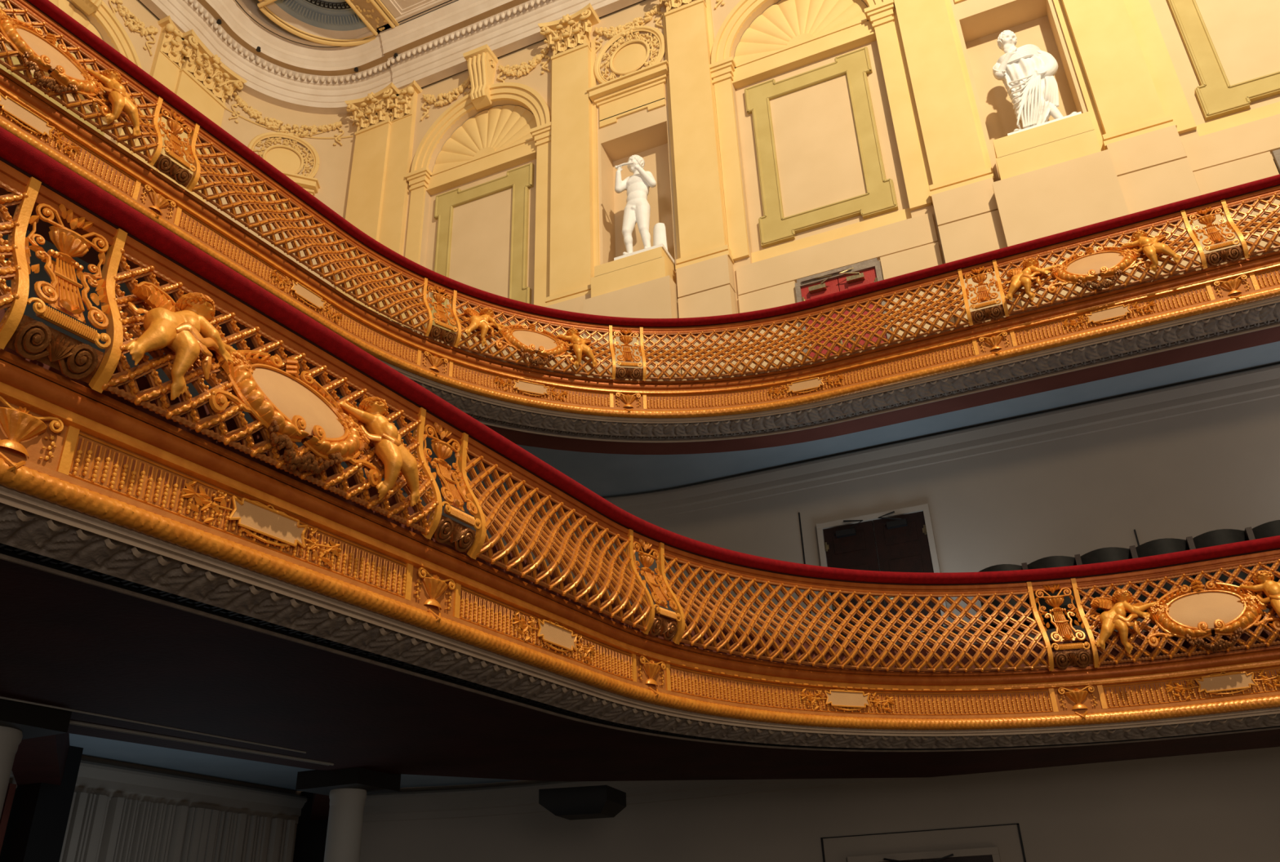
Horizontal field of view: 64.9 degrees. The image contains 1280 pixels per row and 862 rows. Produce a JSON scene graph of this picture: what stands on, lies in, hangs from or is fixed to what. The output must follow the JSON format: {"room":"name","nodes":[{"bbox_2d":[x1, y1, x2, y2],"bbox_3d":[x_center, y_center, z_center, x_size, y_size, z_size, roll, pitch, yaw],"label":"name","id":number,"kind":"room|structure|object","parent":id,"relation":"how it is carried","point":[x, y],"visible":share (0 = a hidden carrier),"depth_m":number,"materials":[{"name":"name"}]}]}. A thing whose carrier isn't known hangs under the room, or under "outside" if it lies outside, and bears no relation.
{"room":"theater auditorium","nodes":[
{"label":"theater auditorium","id":0,"kind":"room"},
{"bbox_2d":[4,0,161,143],"bbox_3d":[-10.762,-5.146,12.852,0.500,10.400,11.150,-13,-29,20],"label":"wall","id":1,"kind":"structure","parent":0,"point":[136,7],"depth_m":17.98,"materials":[{"name":"paint"}]},
{"bbox_2d":[0,0,150,153],"bbox_3d":[-9.223,-5.285,15.915,0.590,6.450,3.180,-13,-29,20],"label":"blind arch","id":2,"kind":"object","parent":1,"relation":"attached to","point":[99,10],"visible":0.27,"depth_m":17.06,"materials":[{"name":"beige paint"}]},
{"bbox_2d":[108,0,158,55],"bbox_3d":[-9.018,-7.264,17.895,0.120,0.637,1.013,-13,-29,20],"label":"garland","id":3,"kind":"object","parent":1,"relation":"attached to","point":[135,24],"visible":1,"depth_m":17.88,"materials":[{"name":"beige paint"}]},
{"bbox_2d":[130,15,247,202],"bbox_3d":[-8.171,-2.943,17.004,0.467,9.717,1.820,-13,-29,20],"label":"pilaster","id":4,"kind":"object","parent":1,"relation":"attached to","point":[182,63],"visible":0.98,"depth_m":18.74,"materials":[{"name":"beige paint"}]},
{"bbox_2d":[204,88,358,288],"bbox_3d":[-6.852,-2.550,18.169,3.323,10.400,0.687,8,-29,-20],"label":"wall","id":5,"kind":"structure","parent":0,"point":[333,175],"depth_m":20.02,"materials":[{"name":"paint"}]},
{"bbox_2d":[247,132,319,177],"bbox_3d":[-7.053,-5.367,19.896,1.359,1.410,0.191,8,-29,-20],"label":"roundel","id":6,"kind":"object","parent":5,"relation":"attached to","point":[286,160],"visible":0.61,"depth_m":20.01,"materials":[{"name":"beige paint"}]},
{"bbox_2d":[228,94,344,146],"bbox_3d":[-7.072,-6.158,20.217,2.153,0.670,0.338,9,-29,-20],"label":"garland","id":7,"kind":"object","parent":5,"relation":"attached to","point":[273,124],"visible":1,"depth_m":20.23,"materials":[{"name":"beige paint"}]},
{"bbox_2d":[69,733,521,791],"bbox_3d":[2.102,0.825,6.122,18.750,0.001,11.600,-13,-29,20],"label":"ceiling","id":8,"kind":"structure","parent":0,"point":[277,775],"depth_m":11.37,"materials":[{"name":"blue paint"}]},
{"bbox_2d":[0,559,1279,781],"bbox_3d":[2.715,1.804,6.711,18.217,0.080,6.542,5,-28,-13],"label":"ceiling","id":9,"kind":"structure","parent":0,"point":[65,642],"depth_m":6.17,"materials":[{"name":"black paint"}]},
{"bbox_2d":[538,785,626,819],"bbox_3d":[-0.553,3.650,9.847,0.695,0.240,0.644,-8,-28,12],"label":"speaker","id":10,"kind":"object","parent":9,"relation":"attached to","point":[582,802],"visible":1,"depth_m":9.62,"materials":[{"name":"black paint"}]},
{"bbox_2d":[0,746,1279,861],"bbox_3d":[2.159,2.402,5.310,18.750,3.650,11.600,-13,-29,20],"label":"wall","id":11,"kind":"structure","parent":0,"point":[1218,806],"depth_m":11.01,"materials":[{"name":"paint"}]},
{"bbox_2d":[12,733,69,785],"bbox_3d":[-4.835,2.276,8.036,0.380,0.380,5.132,11,-30,-24],"label":"trim","id":12,"kind":"structure","parent":11,"relation":"attached to","point":[42,759],"depth_m":8.87,"materials":[{"name":"red paint"}]},
{"bbox_2d":[0,745,83,861],"bbox_3d":[-5.834,4.781,9.312,0.340,3.600,0.380,-13,-29,20],"label":"trim","id":13,"kind":"structure","parent":11,"relation":"attached to","point":[37,821],"depth_m":9.72,"materials":[{"name":"black paint"}]},
{"bbox_2d":[0,696,333,765],"bbox_3d":[-3.134,1.883,6.347,0.352,0.019,3.416,-15,-30,24],"label":"trim","id":14,"kind":"structure","parent":11,"relation":"attached to","point":[73,722],"depth_m":6.55,"materials":[{"name":"grey paint"}]},
{"bbox_2d":[59,791,295,861],"bbox_3d":[-5.151,5.751,10.883,0.130,3.170,3.435,-13,-29,20],"label":"curtain","id":15,"kind":"object","parent":11,"relation":"attached to","point":[99,828],"visible":0.91,"depth_m":11.22,"materials":[{"name":"fabric"}]},
{"bbox_2d":[293,791,328,861],"bbox_3d":[-4.052,6.403,12.589,0.640,3.600,0.450,-13,-29,20],"label":"trim","id":16,"kind":"structure","parent":11,"relation":"attached to","point":[311,836],"depth_m":12.99,"materials":[{"name":"black paint"}]},
{"bbox_2d":[8,760,924,824],"bbox_3d":[2.110,1.038,6.012,18.750,0.340,11.600,-13,-29,20],"label":"trim","id":17,"kind":"structure","parent":11,"relation":"attached to","point":[94,778],"depth_m":12.31,"materials":[{"name":"paint"}]},
{"bbox_2d":[0,309,1279,671],"bbox_3d":[0.923,0.873,6.082,10.494,0.287,3.228,12,-30,-26],"label":"trim","id":18,"kind":"structure","parent":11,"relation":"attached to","point":[143,384],"depth_m":6.41,"materials":[{"name":"red paint"}]},
{"bbox_2d":[847,846,1000,861],"bbox_3d":[3.049,5.599,10.249,1.600,2.430,0.170,-13,-29,20],"label":"door","id":19,"kind":"structure","parent":11,"relation":"in","point":[985,854],"depth_m":10.72,"materials":[{"name":"paint"}]},
{"bbox_2d":[0,195,1279,454],"bbox_3d":[0.892,-0.953,9.227,15.021,0.120,5.311,4,-28,-12],"label":"soffit","id":20,"kind":"structure","parent":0,"point":[1272,335],"depth_m":10.60,"materials":[{"name":"red paint"}]},
{"bbox_2d":[0,160,1279,751],"bbox_3d":[0.997,0.910,6.089,10.900,1.246,3.675,12,-30,-25],"label":"balcony","id":21,"kind":"object","parent":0,"point":[53,522],"visible":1,"depth_m":5.13,"materials":[{"name":"gold paint"}]},
{"bbox_2d":[0,180,28,328],"bbox_3d":[-2.413,-0.775,3.054,0.211,0.671,1.067,-17,-31,26],"label":"panel","id":22,"kind":"object","parent":21,"relation":"hanging from","point":[15,197],"visible":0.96,"depth_m":3.48,"materials":[{"name":"gold metal"}]},
{"bbox_2d":[0,395,79,488],"bbox_3d":[-2.070,0.040,3.342,0.070,0.292,0.402,-17,-31,26],"label":"block","id":23,"kind":"object","parent":21,"relation":"attached to","point":[19,425],"visible":1,"depth_m":3.38,"materials":[{"name":"gold metal"}]},
{"bbox_2d":[0,177,127,393],"bbox_3d":[-2.049,-0.534,3.611,0.214,0.752,0.386,-17,-31,26],"label":"bracket","id":24,"kind":"object","parent":21,"relation":"attached to","point":[31,339],"visible":0.99,"depth_m":3.57,"materials":[{"name":"gold metal"}]},
{"bbox_2d":[68,432,407,598],"bbox_3d":[-1.552,0.393,4.189,0.037,0.182,1.704,-17,-31,26],"label":"frieze panel","id":25,"kind":"object","parent":21,"relation":"attached to","point":[256,517],"visible":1,"depth_m":4.09,"materials":[{"name":"gold metal"}]},
{"bbox_2d":[102,248,439,534],"bbox_3d":[-1.482,-0.118,4.395,0.306,0.671,1.757,-17,-31,26],"label":"panel","id":26,"kind":"object","parent":21,"relation":"hanging from","point":[287,408],"visible":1,"depth_m":4.20,"materials":[{"name":"gold metal"}]},
{"bbox_2d":[128,302,218,379],"bbox_3d":[-1.774,-0.357,3.827,0.352,0.232,0.108,19,-34,-35],"label":"cherub","id":27,"kind":"object","parent":26,"relation":"hanging from","point":[180,335],"depth_m":3.80},
{"bbox_2d":[348,416,401,445],"bbox_3d":[-1.237,0.007,4.699,0.263,0.134,0.058,12,-30,-25],"label":"drapery","id":28,"kind":"object","parent":26,"relation":"hanging from","point":[376,431],"depth_m":4.71,"materials":[{"name":"gold metal"}]},
{"bbox_2d":[403,563,461,632],"bbox_3d":[-1.007,0.840,4.971,0.070,0.292,0.402,-17,-31,26],"label":"block","id":29,"kind":"object","parent":21,"relation":"attached to","point":[435,587],"visible":1,"depth_m":4.97,"materials":[{"name":"gold metal"}]},
{"bbox_2d":[413,407,486,559],"bbox_3d":[-0.985,0.266,5.240,0.214,0.752,0.386,-17,-31,26],"label":"bracket","id":30,"kind":"object","parent":21,"relation":"attached to","point":[442,529],"visible":1,"depth_m":5.20,"materials":[{"name":"gold metal"}]},
{"bbox_2d":[459,586,632,680],"bbox_3d":[-0.486,1.195,5.821,0.037,0.182,1.713,-17,-31,26],"label":"frieze panel","id":31,"kind":"object","parent":21,"relation":"attached to","point":[550,633],"visible":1,"depth_m":5.73,"materials":[{"name":"gold metal"}]},
{"bbox_2d":[465,447,652,631],"bbox_3d":[-0.457,0.695,6.048,0.223,0.670,1.762,-17,-31,26],"label":"panel","id":32,"kind":"object","parent":21,"relation":"hanging from","point":[597,566],"visible":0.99,"depth_m":5.96,"materials":[{"name":"gold metal"}]},
{"bbox_2d":[0,126,1279,585],"bbox_3d":[1.014,0.233,6.250,10.476,0.103,3.366,12,-30,-25],"label":"handrail","id":33,"kind":"object","parent":21,"relation":"on","point":[15,153],"visible":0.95,"depth_m":5.41,"materials":[{"name":"fabric"}]},
{"bbox_2d":[631,653,671,697],"bbox_3d":[0.092,1.631,6.585,0.067,0.292,0.402,-22,-33,33],"label":"block","id":34,"kind":"object","parent":21,"relation":"attached to","point":[651,668],"visible":1,"depth_m":6.59,"materials":[{"name":"gold metal"}]},
{"bbox_2d":[625,528,684,644],"bbox_3d":[0.110,1.054,6.847,0.212,0.752,0.388,-22,-33,33],"label":"bracket","id":35,"kind":"object","parent":21,"relation":"attached to","point":[667,628],"visible":1,"depth_m":6.81,"materials":[{"name":"gold metal"}]},
{"bbox_2d":[663,553,1050,671],"bbox_3d":[1.629,1.444,7.651,3.276,0.670,0.582,8,-29,-19],"label":"panel","id":36,"kind":"object","parent":21,"relation":"hanging from","point":[690,603],"visible":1,"depth_m":7.79,"materials":[{"name":"gold metal"}]},
{"bbox_2d":[670,666,1053,715],"bbox_3d":[1.627,1.955,7.449,3.207,0.184,0.397,8,-29,-19],"label":"frieze panel","id":37,"kind":"object","parent":21,"relation":"attached to","point":[840,698],"visible":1,"depth_m":7.58,"materials":[{"name":"gold metal"}]},
{"bbox_2d":[1026,577,1099,671],"bbox_3d":[3.357,1.524,7.990,0.388,0.752,0.212,-6,-27,8],"label":"bracket","id":38,"kind":"object","parent":21,"relation":"attached to","point":[1082,658],"visible":1,"depth_m":7.94,"materials":[{"name":"gold metal"}]},
{"bbox_2d":[1048,684,1107,719],"bbox_3d":[3.386,2.108,7.744,0.402,0.292,0.067,-6,-27,8],"label":"block","id":39,"kind":"object","parent":21,"relation":"attached to","point":[1077,695],"visible":1,"depth_m":7.77,"materials":[{"name":"gold metal"}]},
{"bbox_2d":[1076,559,1279,665],"bbox_3d":[4.319,1.358,7.671,1.758,0.671,0.346,-13,-29,20],"label":"panel","id":40,"kind":"object","parent":21,"relation":"hanging from","point":[1185,614],"visible":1,"depth_m":7.72,"materials":[{"name":"gold metal"}]},
{"bbox_2d":[1102,666,1279,707],"bbox_3d":[4.377,1.883,7.504,1.701,0.184,0.065,-12,-29,19],"label":"frieze panel","id":41,"kind":"object","parent":21,"relation":"attached to","point":[1213,683],"visible":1,"depth_m":7.55,"materials":[{"name":"gold metal"}]},
{"bbox_2d":[0,0,1279,442],"bbox_3d":[0.975,-1.587,9.200,14.581,1.246,5.309,4,-28,-11],"label":"balcony","id":42,"kind":"object","parent":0,"point":[1218,318],"visible":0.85,"depth_m":9.99,"materials":[{"name":"gold paint"}]},
{"bbox_2d":[0,93,136,197],"bbox_3d":[-4.271,-2.173,6.976,0.037,0.182,1.720,-17,-31,26],"label":"frieze panel","id":43,"kind":"object","parent":42,"relation":"attached to","point":[22,113],"visible":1,"depth_m":7.12,"materials":[{"name":"gold metal"}]},
{"bbox_2d":[0,0,159,162],"bbox_3d":[-4.202,-2.684,7.181,0.306,0.672,1.768,-17,-31,26],"label":"panel","id":44,"kind":"object","parent":42,"relation":"hanging from","point":[33,50],"visible":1,"depth_m":7.31,"materials":[{"name":"gold metal"}]},
{"bbox_2d":[91,75,127,97],"bbox_3d":[-3.955,-2.559,7.486,0.263,0.134,0.058,12,-30,-25],"label":"cherub","id":45,"kind":"object","parent":44,"relation":"hanging from","point":[100,83],"depth_m":7.50},
{"bbox_2d":[131,179,182,226],"bbox_3d":[-3.719,-1.723,7.763,0.070,0.292,0.402,-17,-31,26],"label":"block","id":46,"kind":"object","parent":42,"relation":"attached to","point":[158,201],"visible":0.98,"depth_m":7.77,"materials":[{"name":"gold metal"}]},
{"bbox_2d":[146,96,200,191],"bbox_3d":[-3.698,-2.297,8.031,0.214,0.752,0.386,-17,-31,26],"label":"bracket","id":47,"kind":"object","parent":42,"relation":"attached to","point":[162,163],"visible":0.99,"depth_m":7.99,"materials":[{"name":"gold metal"}]},
{"bbox_2d":[178,209,417,364],"bbox_3d":[-2.953,-1.202,8.957,0.105,0.184,2.621,-18,-31,29],"label":"frieze panel","id":48,"kind":"object","parent":42,"relation":"attached to","point":[305,293],"visible":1,"depth_m":8.85,"materials":[{"name":"gold metal"}]},
{"bbox_2d":[191,132,430,333],"bbox_3d":[-2.918,-1.704,9.178,0.298,0.670,2.673,-18,-31,29],"label":"panel","id":49,"kind":"object","parent":42,"relation":"hanging from","point":[248,198],"visible":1,"depth_m":9.05,"materials":[{"name":"gold metal"}]},
{"bbox_2d":[421,277,461,347],"bbox_3d":[-2.017,-1.215,10.252,0.388,0.752,0.213,20,-35,-36],"label":"bracket","id":50,"kind":"object","parent":42,"relation":"attached to","point":[433,331],"visible":1,"depth_m":10.19,"materials":[{"name":"gold metal"}]},
{"bbox_2d":[452,363,609,407],"bbox_3d":[-1.130,-0.459,10.528,1.734,0.184,0.114,10,-30,-23],"label":"frieze panel","id":51,"kind":"object","parent":42,"relation":"attached to","point":[531,387],"visible":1,"depth_m":10.54,"materials":[{"name":"gold metal"}]},
{"bbox_2d":[455,297,613,377],"bbox_3d":[-1.112,-0.978,10.713,1.790,0.672,0.346,11,-30,-24],"label":"panel","id":52,"kind":"object","parent":42,"relation":"hanging from","point":[525,340],"visible":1,"depth_m":10.69,"materials":[{"name":"gold metal"}]},
{"bbox_2d":[462,315,495,337],"bbox_3d":[-1.656,-1.092,10.369,0.338,0.232,0.104,5,-28,-13],"label":"cherub","id":53,"kind":"object","parent":52,"relation":"hanging from","point":[481,324],"depth_m":10.35},
{"bbox_2d":[608,324,646,380],"bbox_3d":[-0.136,-0.871,11.053,0.388,0.752,0.214,2,-28,-8],"label":"bracket","id":54,"kind":"object","parent":42,"relation":"attached to","point":[622,373],"visible":1,"depth_m":10.98,"materials":[{"name":"gold metal"}]},
{"bbox_2d":[25,0,1279,328],"bbox_3d":[1.012,-2.260,9.370,14.158,0.103,5.001,4,-28,-11],"label":"handrail","id":55,"kind":"object","parent":42,"relation":"on","point":[46,7],"visible":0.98,"depth_m":10.02,"materials":[{"name":"fabric"}]},
{"bbox_2d":[642,275,969,379],"bbox_3d":[1.709,-1.035,10.803,3.474,0.670,0.464,-9,-28,13],"label":"panel","id":56,"kind":"object","parent":42,"relation":"hanging from","point":[899,313],"visible":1,"depth_m":10.84,"materials":[{"name":"gold metal"}]},
{"bbox_2d":[646,341,974,408],"bbox_3d":[1.746,-0.524,10.605,3.416,0.184,0.272,-9,-28,13],"label":"frieze panel","id":57,"kind":"object","parent":42,"relation":"attached to","point":[797,387],"visible":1,"depth_m":10.68,"materials":[{"name":"gold metal"}]},
{"bbox_2d":[957,259,1008,325],"bbox_3d":[3.487,-1.421,10.240,0.387,0.752,0.216,-13,-29,20],"label":"bracket","id":58,"kind":"object","parent":42,"relation":"attached to","point":[996,312],"visible":1,"depth_m":10.16,"materials":[{"name":"gold metal"}]},
{"bbox_2d":[996,217,1203,315],"bbox_3d":[4.440,-1.637,9.824,1.771,0.672,0.313,-13,-29,20],"label":"panel","id":59,"kind":"object","parent":42,"relation":"hanging from","point":[1081,269],"visible":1,"depth_m":9.80,"materials":[{"name":"gold metal"}]},
{"bbox_2d":[1013,285,1210,345],"bbox_3d":[4.499,-1.111,9.657,1.720,0.182,0.037,-13,-29,21],"label":"frieze panel","id":60,"kind":"object","parent":42,"relation":"attached to","point":[1104,314],"visible":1,"depth_m":9.64,"materials":[{"name":"gold metal"}]},
{"bbox_2d":[1180,199,1249,268],"bbox_3d":[5.423,-1.873,9.499,0.387,0.752,0.216,-13,-29,20],"label":"bracket","id":61,"kind":"object","parent":42,"relation":"attached to","point":[1215,237],"visible":1,"depth_m":9.42,"materials":[{"name":"gold metal"}]},
{"bbox_2d":[1226,193,1279,256],"bbox_3d":[6.404,-2.073,9.118,1.791,0.670,0.218,-13,-29,20],"label":"panel","id":62,"kind":"object","parent":42,"relation":"hanging from","point":[1274,224],"visible":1,"depth_m":9.39,"materials":[{"name":"gold metal"}]},
{"bbox_2d":[1,230,1279,501],"bbox_3d":[2.235,-2.485,7.701,18.200,0.001,11.600,-13,-29,20],"label":"ceiling","id":63,"kind":"structure","parent":0,"point":[606,475],"depth_m":12.63,"materials":[{"name":"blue paint"}]},
{"bbox_2d":[356,248,1279,381],"bbox_3d":[0.990,-1.581,9.177,14.311,0.192,4.946,4,-28,-11],"label":"trim","id":64,"kind":"structure","parent":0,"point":[1277,250],"depth_m":10.60,"materials":[{"name":"beige paint"}]},
{"bbox_2d":[396,0,1279,368],"bbox_3d":[3.878,-4.443,15.250,19.600,10.400,0.500,-13,-29,20],"label":"wall","id":65,"kind":"structure","parent":0,"point":[645,134],"depth_m":16.29,"materials":[{"name":"paint"}]},
{"bbox_2d":[336,80,422,322],"bbox_3d":[-5.028,-2.486,18.113,1.590,9.717,0.467,-13,-29,20],"label":"pilaster","id":66,"kind":"object","parent":65,"relation":"attached to","point":[379,188],"visible":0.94,"depth_m":19.50,"materials":[{"name":"beige paint"}]},
{"bbox_2d":[139,0,643,114],"bbox_3d":[-0.201,-11.694,12.309,21.950,1.060,13.521,-13,-29,20],"label":"crown molding","id":67,"kind":"structure","parent":65,"relation":"attached to","point":[430,47],"depth_m":19.94,"materials":[{"name":"white paint"}]},
{"bbox_2d":[400,44,551,345],"bbox_3d":[-2.956,-4.370,18.133,3.180,6.450,0.590,-13,-29,20],"label":"blind arch","id":68,"kind":"object","parent":65,"relation":"attached to","point":[482,242],"visible":0.88,"depth_m":18.30,"materials":[{"name":"beige paint"}]},
{"bbox_2d":[497,46,550,83],"bbox_3d":[-2.225,-6.891,19.122,1.153,0.659,0.118,-13,-29,20],"label":"garland","id":69,"kind":"object","parent":65,"relation":"attached to","point":[524,68],"visible":0.99,"depth_m":19.06,"materials":[{"name":"beige paint"}]},
{"bbox_2d":[537,3,599,372],"bbox_3d":[-1.176,-3.378,16.652,1.100,9.717,0.467,-13,-29,20],"label":"pilaster","id":70,"kind":"object","parent":65,"relation":"attached to","point":[574,198],"visible":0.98,"depth_m":17.30,"materials":[{"name":"beige paint"}]},
{"bbox_2d":[586,59,669,128],"bbox_3d":[-0.183,-5.825,17.504,1.540,0.780,0.260,-13,-29,20],"label":"hood","id":71,"kind":"object","parent":65,"relation":"attached to","point":[640,90],"visible":0.96,"depth_m":17.54,"materials":[{"name":"beige paint"}]},
{"bbox_2d":[593,3,663,53],"bbox_3d":[-0.224,-7.351,18.362,1.413,0.652,0.120,-13,-29,20],"label":"garland","id":72,"kind":"object","parent":65,"relation":"attached to","point":[611,32],"visible":1,"depth_m":18.33,"materials":[{"name":"beige paint"}]},
{"bbox_2d":[594,26,665,84],"bbox_3d":[-0.184,-6.691,18.029,1.410,1.410,0.096,-13,-29,20],"label":"roundel","id":73,"kind":"object","parent":65,"relation":"attached to","point":[629,59],"visible":0.79,"depth_m":18.07,"materials":[{"name":"beige paint"}]},
{"bbox_2d":[658,0,742,376],"bbox_3d":[0.899,-3.858,15.866,1.080,9.717,0.467,-13,-29,20],"label":"pilaster","id":74,"kind":"object","parent":65,"relation":"attached to","point":[705,278],"visible":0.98,"depth_m":16.07,"materials":[{"name":"beige paint"}]},
{"bbox_2d":[709,0,931,262],"bbox_3d":[2.600,-5.657,16.027,3.180,6.450,0.590,-13,-29,20],"label":"blind arch","id":75,"kind":"object","parent":65,"relation":"attached to","point":[820,162],"visible":0.97,"depth_m":15.82,"materials":[{"name":"beige paint"}]},
{"bbox_2d":[795,260,893,360],"bbox_3d":[2.801,-1.559,13.880,1.220,1.570,0.170,-13,-29,20],"label":"door","id":76,"kind":"structure","parent":65,"relation":"in","point":[870,273],"depth_m":14.08,"materials":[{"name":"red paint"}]},
{"bbox_2d":[735,212,955,371],"bbox_3d":[2.827,-1.306,13.881,2.900,3.240,0.080,-13,-29,20],"label":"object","id":77,"kind":"structure","parent":65,"relation":"attached to","point":[910,245],"depth_m":14.37,"materials":[{"name":"paint"}]},
{"bbox_2d":[893,0,1022,324],"bbox_3d":[4.390,-4.667,14.542,1.080,9.717,0.467,-13,-29,20],"label":"pilaster","id":78,"kind":"object","parent":65,"relation":"attached to","point":[958,171],"visible":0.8,"depth_m":14.38,"materials":[{"name":"beige paint"}]},
{"bbox_2d":[1052,0,1221,275],"bbox_3d":[6.455,-5.145,13.759,1.080,9.717,0.467,-13,-29,20],"label":"pilaster","id":79,"kind":"object","parent":65,"relation":"attached to","point":[1153,168],"visible":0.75,"depth_m":13.39,"materials":[{"name":"beige paint"}]},
{"bbox_2d":[1123,0,1279,136],"bbox_3d":[8.157,-6.943,13.920,3.180,6.450,0.590,-13,-29,20],"label":"blind arch","id":80,"kind":"object","parent":65,"relation":"attached to","point":[1233,46],"visible":0.97,"depth_m":13.40,"materials":[{"name":"beige paint"}]},
{"bbox_2d":[1181,114,1279,251],"bbox_3d":[9.900,-2.944,11.199,6.220,3.240,0.080,-13,-29,20],"label":"trim","id":81,"kind":"structure","parent":65,"relation":"attached to","point":[1241,154],"depth_m":12.60,"materials":[{"name":"paint"}]},
{"bbox_2d":[462,395,1279,642],"bbox_3d":[1.697,0.745,10.418,21.582,3.400,7.877,2,-28,-9],"label":"wall","id":82,"kind":"structure","parent":0,"point":[1194,474],"depth_m":11.85,"materials":[{"name":"paint"}]},
{"bbox_2d":[402,364,1279,525],"bbox_3d":[1.666,-0.530,11.023,21.582,0.340,7.962,2,-28,-8],"label":"trim","id":83,"kind":"structure","parent":82,"relation":"attached to","point":[1262,383],"depth_m":12.50,"materials":[{"name":"paint"}]},
{"bbox_2d":[816,503,949,642],"bbox_3d":[2.912,1.715,12.246,1.410,1.530,0.170,-13,-29,20],"label":"door","id":84,"kind":"structure","parent":82,"relation":"in","point":[905,542],"depth_m":12.39,"materials":[{"name":"paint"}]},
{"bbox_2d":[852,608,1269,644],"bbox_3d":[2.466,0.369,6.278,18.000,1.470,11.381,-13,-29,20],"label":"floor","id":85,"kind":"structure","parent":0,"point":[1048,632],"depth_m":9.96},
{"bbox_2d":[977,562,1042,640],"bbox_3d":[3.311,1.555,9.052,0.464,0.765,0.771,-13,-29,20],"label":"seat","id":86,"kind":"object","parent":85,"relation":"on","point":[1000,567],"visible":0.14,"depth_m":9.08,"materials":[{"name":"black fabric"}]},
{"bbox_2d":[1027,554,1099,633],"bbox_3d":[3.725,1.460,8.895,0.464,0.765,0.771,-13,-29,20],"label":"seat","id":87,"kind":"object","parent":85,"relation":"on","point":[1052,561],"visible":0.28,"depth_m":8.95,"materials":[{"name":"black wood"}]},
{"bbox_2d":[1080,545,1155,627],"bbox_3d":[4.139,1.364,8.738,0.464,0.765,0.771,-13,-29,20],"label":"seat","id":88,"kind":"object","parent":85,"relation":"on","point":[1109,553],"visible":0.24,"depth_m":8.88,"materials":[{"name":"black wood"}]},
{"bbox_2d":[1135,536,1205,598],"bbox_3d":[4.553,1.268,8.581,0.464,0.765,0.771,-13,-29,20],"label":"seat","id":89,"kind":"object","parent":85,"relation":"on","point":[1166,545],"visible":0.2,"depth_m":8.72,"materials":[{"name":"black fabric"}]},
{"bbox_2d":[1192,526,1276,614],"bbox_3d":[4.967,1.172,8.424,0.464,0.765,0.771,-13,-29,20],"label":"seat","id":90,"kind":"object","parent":85,"relation":"on","point":[1221,536],"visible":0.23,"depth_m":8.57,"materials":[{"name":"black fabric"}]},
{"bbox_3d":[-0.353,-12.671,12.577,24.000,0.150,16.000,-13,-29,20],"label":"ceiling","id":91,"kind":"structure","parent":0,"visible":0},
{"bbox_2d":[258,0,375,46],"bbox_3d":[-6.386,-8.250,20.071,1.630,0.420,1.698,-13,-29,20],"label":"dome","id":92,"kind":"object","parent":91,"relation":"attached to","point":[335,23],"visible":0.89,"depth_m":20.10,"materials":[{"name":"beige paint"}]},
{"bbox_2d":[235,0,450,48],"bbox_3d":[-0.022,-12.580,12.197,21.170,0.400,12.720,-13,-29,20],"label":"trim","id":93,"kind":"structure","parent":91,"relation":"attached to","point":[251,7],"depth_m":19.99,"materials":[{"name":"gold paint"}]},
{"bbox_2d":[375,0,458,26],"bbox_3d":[2.840,-11.022,15.229,18.700,0.260,4.270,-13,-29,20],"label":"coffer","id":94,"kind":"object","parent":93,"relation":"attached to","point":[397,8],"visible":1,"depth_m":19.78,"materials":[{"name":"beige paint"}]},
{"bbox_2d":[344,0,395,35],"bbox_3d":[-5.856,-8.928,18.809,0.510,0.425,3.600,-13,-29,20],"label":"ceiling beam","id":95,"kind":"structure","parent":91,"relation":"attached to","point":[369,11],"depth_m":19.85,"materials":[{"name":"gold paint"}]},
{"bbox_3d":[0.661,-2.375,8.821,21.900,1.450,10.851,-13,-29,20],"label":"floor","id":96,"kind":"structure","parent":0,"visible":0},
{"bbox_2d":[582,246,682,376],"bbox_3d":[0.018,-0.857,15.058,1.440,3.700,0.980,-13,-29,20],"label":"pedestal","id":97,"kind":"object","parent":96,"relation":"on","point":[642,285],"visible":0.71,"depth_m":15.18,"materials":[{"name":"beige paint"}]},
{"bbox_2d":[613,155,675,266],"bbox_3d":[0.052,-3.528,16.174,0.820,2.066,0.740,-13,-29,20],"label":"statue","id":98,"kind":"object","parent":97,"relation":"on","point":[637,210],"visible":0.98,"depth_m":15.96,"materials":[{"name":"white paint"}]},
{"bbox_2d":[991,111,1149,306],"bbox_3d":[5.572,-2.196,12.979,1.440,3.820,0.980,-13,-29,20],"label":"pedestal","id":99,"kind":"object","parent":96,"relation":"on","point":[1055,177],"visible":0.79,"depth_m":12.99,"materials":[{"name":"beige paint"}]},
{"bbox_2d":[992,30,1081,135],"bbox_3d":[5.522,-4.848,14.204,0.940,2.017,0.712,-13,-29,20],"label":"statue","id":100,"kind":"object","parent":99,"relation":"on","point":[1027,72],"visible":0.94,"depth_m":13.93,"materials":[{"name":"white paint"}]},
{"bbox_3d":[0.903,2.321,0.965,20.000,0.100,20.200,-13,-29,20],"label":"floor","id":101,"kind":"structure","parent":0,"visible":0},
{"bbox_2d":[0,698,71,817],"bbox_3d":[-3.661,2.888,5.088,0.600,2.960,0.560,-13,-29,20],"label":"column","id":102,"kind":"structure","parent":101,"relation":"on","point":[19,721],"depth_m":5.64,"materials":[{"name":"grey paint"}]},
{"bbox_2d":[295,767,400,861],"bbox_3d":[-2.328,4.116,7.567,0.600,2.960,0.560,-13,-29,20],"label":"column","id":103,"kind":"structure","parent":101,"relation":"on","point":[347,789],"depth_m":7.99,"materials":[{"name":"grey paint"}]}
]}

